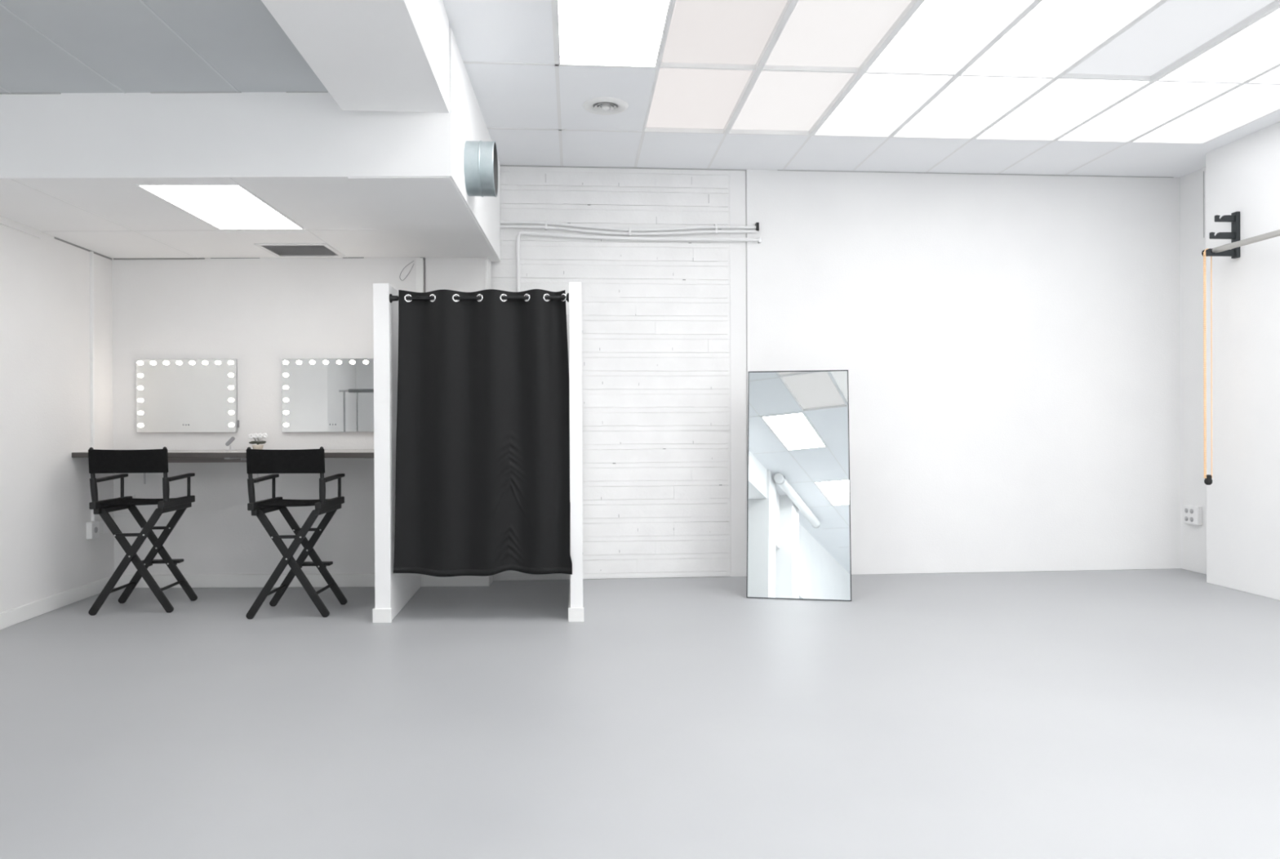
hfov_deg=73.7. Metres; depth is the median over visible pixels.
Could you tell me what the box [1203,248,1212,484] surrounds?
chain
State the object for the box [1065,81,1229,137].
light panel
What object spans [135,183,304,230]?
recessed light
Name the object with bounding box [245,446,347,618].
chair
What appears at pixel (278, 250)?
ceiling vent
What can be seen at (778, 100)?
light panel
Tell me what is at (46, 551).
wall
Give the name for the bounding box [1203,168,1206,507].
conduit pipe
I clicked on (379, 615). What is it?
baseboard
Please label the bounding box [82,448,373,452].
countertop
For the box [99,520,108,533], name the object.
switch box
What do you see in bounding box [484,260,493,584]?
trim
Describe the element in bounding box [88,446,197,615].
chair
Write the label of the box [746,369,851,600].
floor mirror
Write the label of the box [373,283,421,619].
wall
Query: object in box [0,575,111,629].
baseboard
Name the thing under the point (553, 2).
bars
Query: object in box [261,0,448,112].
beam
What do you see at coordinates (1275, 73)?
light panel
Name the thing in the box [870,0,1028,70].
light panel
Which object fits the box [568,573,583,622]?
baseboard
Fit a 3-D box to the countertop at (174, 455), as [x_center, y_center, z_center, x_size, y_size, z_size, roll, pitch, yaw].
[-3.082,0.303,6.497,2.444,0.274,0.964,0,0,0]
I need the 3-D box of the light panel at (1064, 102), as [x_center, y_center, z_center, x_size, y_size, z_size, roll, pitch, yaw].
[2.940,-2.282,6.050,0.647,0.014,1.137,0,0,-4]
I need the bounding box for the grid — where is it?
[642,0,1279,144]
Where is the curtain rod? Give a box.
[389,293,568,302]
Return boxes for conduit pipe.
[89,251,96,520]
[100,494,135,518]
[499,220,759,231]
[499,224,757,236]
[515,231,761,292]
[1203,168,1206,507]
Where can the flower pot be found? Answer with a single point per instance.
(260, 436)
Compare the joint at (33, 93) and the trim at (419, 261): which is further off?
the trim at (419, 261)
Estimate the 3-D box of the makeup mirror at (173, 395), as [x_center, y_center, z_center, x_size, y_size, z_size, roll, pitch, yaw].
[-3.688,-0.275,6.949,0.822,0.598,0.056,0,0,0]
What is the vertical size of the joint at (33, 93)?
0.006 m
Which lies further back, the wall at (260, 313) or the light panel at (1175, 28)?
the wall at (260, 313)
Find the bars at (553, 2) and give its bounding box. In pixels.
[462,0,1128,175]
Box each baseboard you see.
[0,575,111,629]
[114,573,489,587]
[372,607,391,622]
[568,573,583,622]
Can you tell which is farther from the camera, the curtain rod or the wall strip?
the wall strip
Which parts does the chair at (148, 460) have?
post, seat rail, armrest, arm post, leg, backrest, seat, leg, leg, leg, post, seat rail, armrest, arm post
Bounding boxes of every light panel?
[645,67,752,128]
[661,0,787,64]
[731,71,853,130]
[764,0,911,67]
[817,73,947,133]
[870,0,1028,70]
[897,75,1045,134]
[965,0,1151,73]
[982,79,1141,136]
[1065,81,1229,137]
[1066,0,1275,75]
[1141,84,1279,139]
[1165,8,1279,78]
[1256,66,1279,79]
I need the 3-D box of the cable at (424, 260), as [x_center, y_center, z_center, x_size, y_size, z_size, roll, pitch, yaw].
[-1.753,-0.123,6.972,0.008,2.570,0.008,0,0,0]
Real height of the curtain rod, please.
0.060 m
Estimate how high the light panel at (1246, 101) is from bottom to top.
0.014 m
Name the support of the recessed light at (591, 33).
in the ceiling at (501, 31)
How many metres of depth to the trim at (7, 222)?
5.76 m
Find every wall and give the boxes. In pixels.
[0,223,114,613]
[111,257,490,574]
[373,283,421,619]
[490,166,731,580]
[568,282,582,607]
[745,169,1181,574]
[1179,121,1279,599]
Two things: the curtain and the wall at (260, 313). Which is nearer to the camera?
the curtain
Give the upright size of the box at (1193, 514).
0.160 m
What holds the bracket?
attached to the wall at (1237, 544)
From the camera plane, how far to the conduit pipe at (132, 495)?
6.96 m
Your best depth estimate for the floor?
3.73 m
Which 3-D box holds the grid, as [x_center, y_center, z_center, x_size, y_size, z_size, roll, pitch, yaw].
[2.409,-2.260,4.272,4.450,0.054,4.626,0,0,-4]
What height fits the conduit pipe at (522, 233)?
0.951 m
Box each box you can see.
[85,520,99,538]
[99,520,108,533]
[1184,505,1202,524]
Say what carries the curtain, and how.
hanging from the curtain rod
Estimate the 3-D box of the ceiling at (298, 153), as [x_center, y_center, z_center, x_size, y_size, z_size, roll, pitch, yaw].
[-3.002,-1.858,5.961,3.914,0.920,2.465,0,0,0]
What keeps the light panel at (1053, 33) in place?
attached to the grid
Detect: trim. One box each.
[0,215,41,238]
[415,257,424,586]
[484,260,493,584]
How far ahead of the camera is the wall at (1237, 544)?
6.68 m
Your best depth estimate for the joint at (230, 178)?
6.00 m
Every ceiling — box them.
[0,0,328,93]
[0,27,500,262]
[442,0,1279,177]
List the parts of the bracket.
plate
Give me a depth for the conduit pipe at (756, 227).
7.25 m
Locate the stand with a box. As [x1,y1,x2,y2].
[225,436,235,450]
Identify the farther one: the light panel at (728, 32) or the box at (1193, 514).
the box at (1193, 514)
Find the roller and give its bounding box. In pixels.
[1201,229,1279,256]
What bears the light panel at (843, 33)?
attached to the grid
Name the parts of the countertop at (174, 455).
support rail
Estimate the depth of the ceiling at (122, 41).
4.18 m
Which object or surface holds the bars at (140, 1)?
attached to the ceiling at (122, 41)
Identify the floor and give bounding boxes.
[0,568,1279,858]
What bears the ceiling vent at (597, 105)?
in the ceiling at (501, 31)
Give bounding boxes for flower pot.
[248,432,267,448]
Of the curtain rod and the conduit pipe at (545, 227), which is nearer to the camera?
the curtain rod
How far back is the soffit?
5.53 m
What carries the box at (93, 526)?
attached to the wall at (46, 551)
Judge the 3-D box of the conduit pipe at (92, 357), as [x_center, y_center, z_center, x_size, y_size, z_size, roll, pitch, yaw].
[-4.268,-0.336,6.654,0.025,2.098,0.036,0,0,-6]
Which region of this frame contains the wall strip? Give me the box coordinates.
[729,170,746,576]
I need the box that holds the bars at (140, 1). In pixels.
[0,0,239,93]
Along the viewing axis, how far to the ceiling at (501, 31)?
6.62 m
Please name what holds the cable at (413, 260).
attached to the wall at (260, 313)
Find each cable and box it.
[399,260,413,280]
[424,259,425,292]
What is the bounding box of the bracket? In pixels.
[1205,211,1239,258]
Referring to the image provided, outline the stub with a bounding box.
[463,140,497,197]
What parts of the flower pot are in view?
pot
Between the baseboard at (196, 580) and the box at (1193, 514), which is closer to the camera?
the baseboard at (196, 580)
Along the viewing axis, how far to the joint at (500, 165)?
7.38 m
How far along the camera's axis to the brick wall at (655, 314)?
7.30 m
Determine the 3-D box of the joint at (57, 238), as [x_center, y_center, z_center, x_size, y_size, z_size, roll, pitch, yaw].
[-3.288,-1.392,6.495,2.063,0.014,0.961,0,0,0]
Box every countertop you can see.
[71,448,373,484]
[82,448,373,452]
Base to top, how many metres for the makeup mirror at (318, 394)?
0.599 m
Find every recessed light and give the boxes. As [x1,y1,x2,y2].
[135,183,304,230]
[555,0,671,67]
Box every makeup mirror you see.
[136,358,239,432]
[281,358,373,431]
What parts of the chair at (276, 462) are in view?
post, seat rail, armrest, arm post, leg, backrest, seat, leg, leg, leg, post, seat rail, armrest, arm post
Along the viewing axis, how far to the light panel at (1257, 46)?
5.19 m
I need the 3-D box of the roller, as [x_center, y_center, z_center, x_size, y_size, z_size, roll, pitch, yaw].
[4.565,-1.386,5.338,0.056,0.056,2.813,0,0,-4]
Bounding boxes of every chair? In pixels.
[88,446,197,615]
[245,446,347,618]
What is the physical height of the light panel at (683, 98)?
0.014 m
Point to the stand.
(231, 440)
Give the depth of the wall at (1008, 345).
7.53 m
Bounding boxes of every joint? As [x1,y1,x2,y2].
[0,91,328,94]
[10,177,382,257]
[53,236,364,260]
[499,164,1173,177]
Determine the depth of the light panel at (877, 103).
5.91 m
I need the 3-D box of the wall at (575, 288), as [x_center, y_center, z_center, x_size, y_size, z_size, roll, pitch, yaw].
[-0.482,0.148,6.446,0.084,2.262,1.519,0,0,-4]
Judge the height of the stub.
0.337 m
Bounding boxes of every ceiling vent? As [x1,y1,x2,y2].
[253,243,345,257]
[582,97,628,115]
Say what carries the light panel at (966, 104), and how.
attached to the ceiling at (501, 31)
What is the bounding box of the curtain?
[393,288,572,576]
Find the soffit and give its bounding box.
[347,177,496,257]

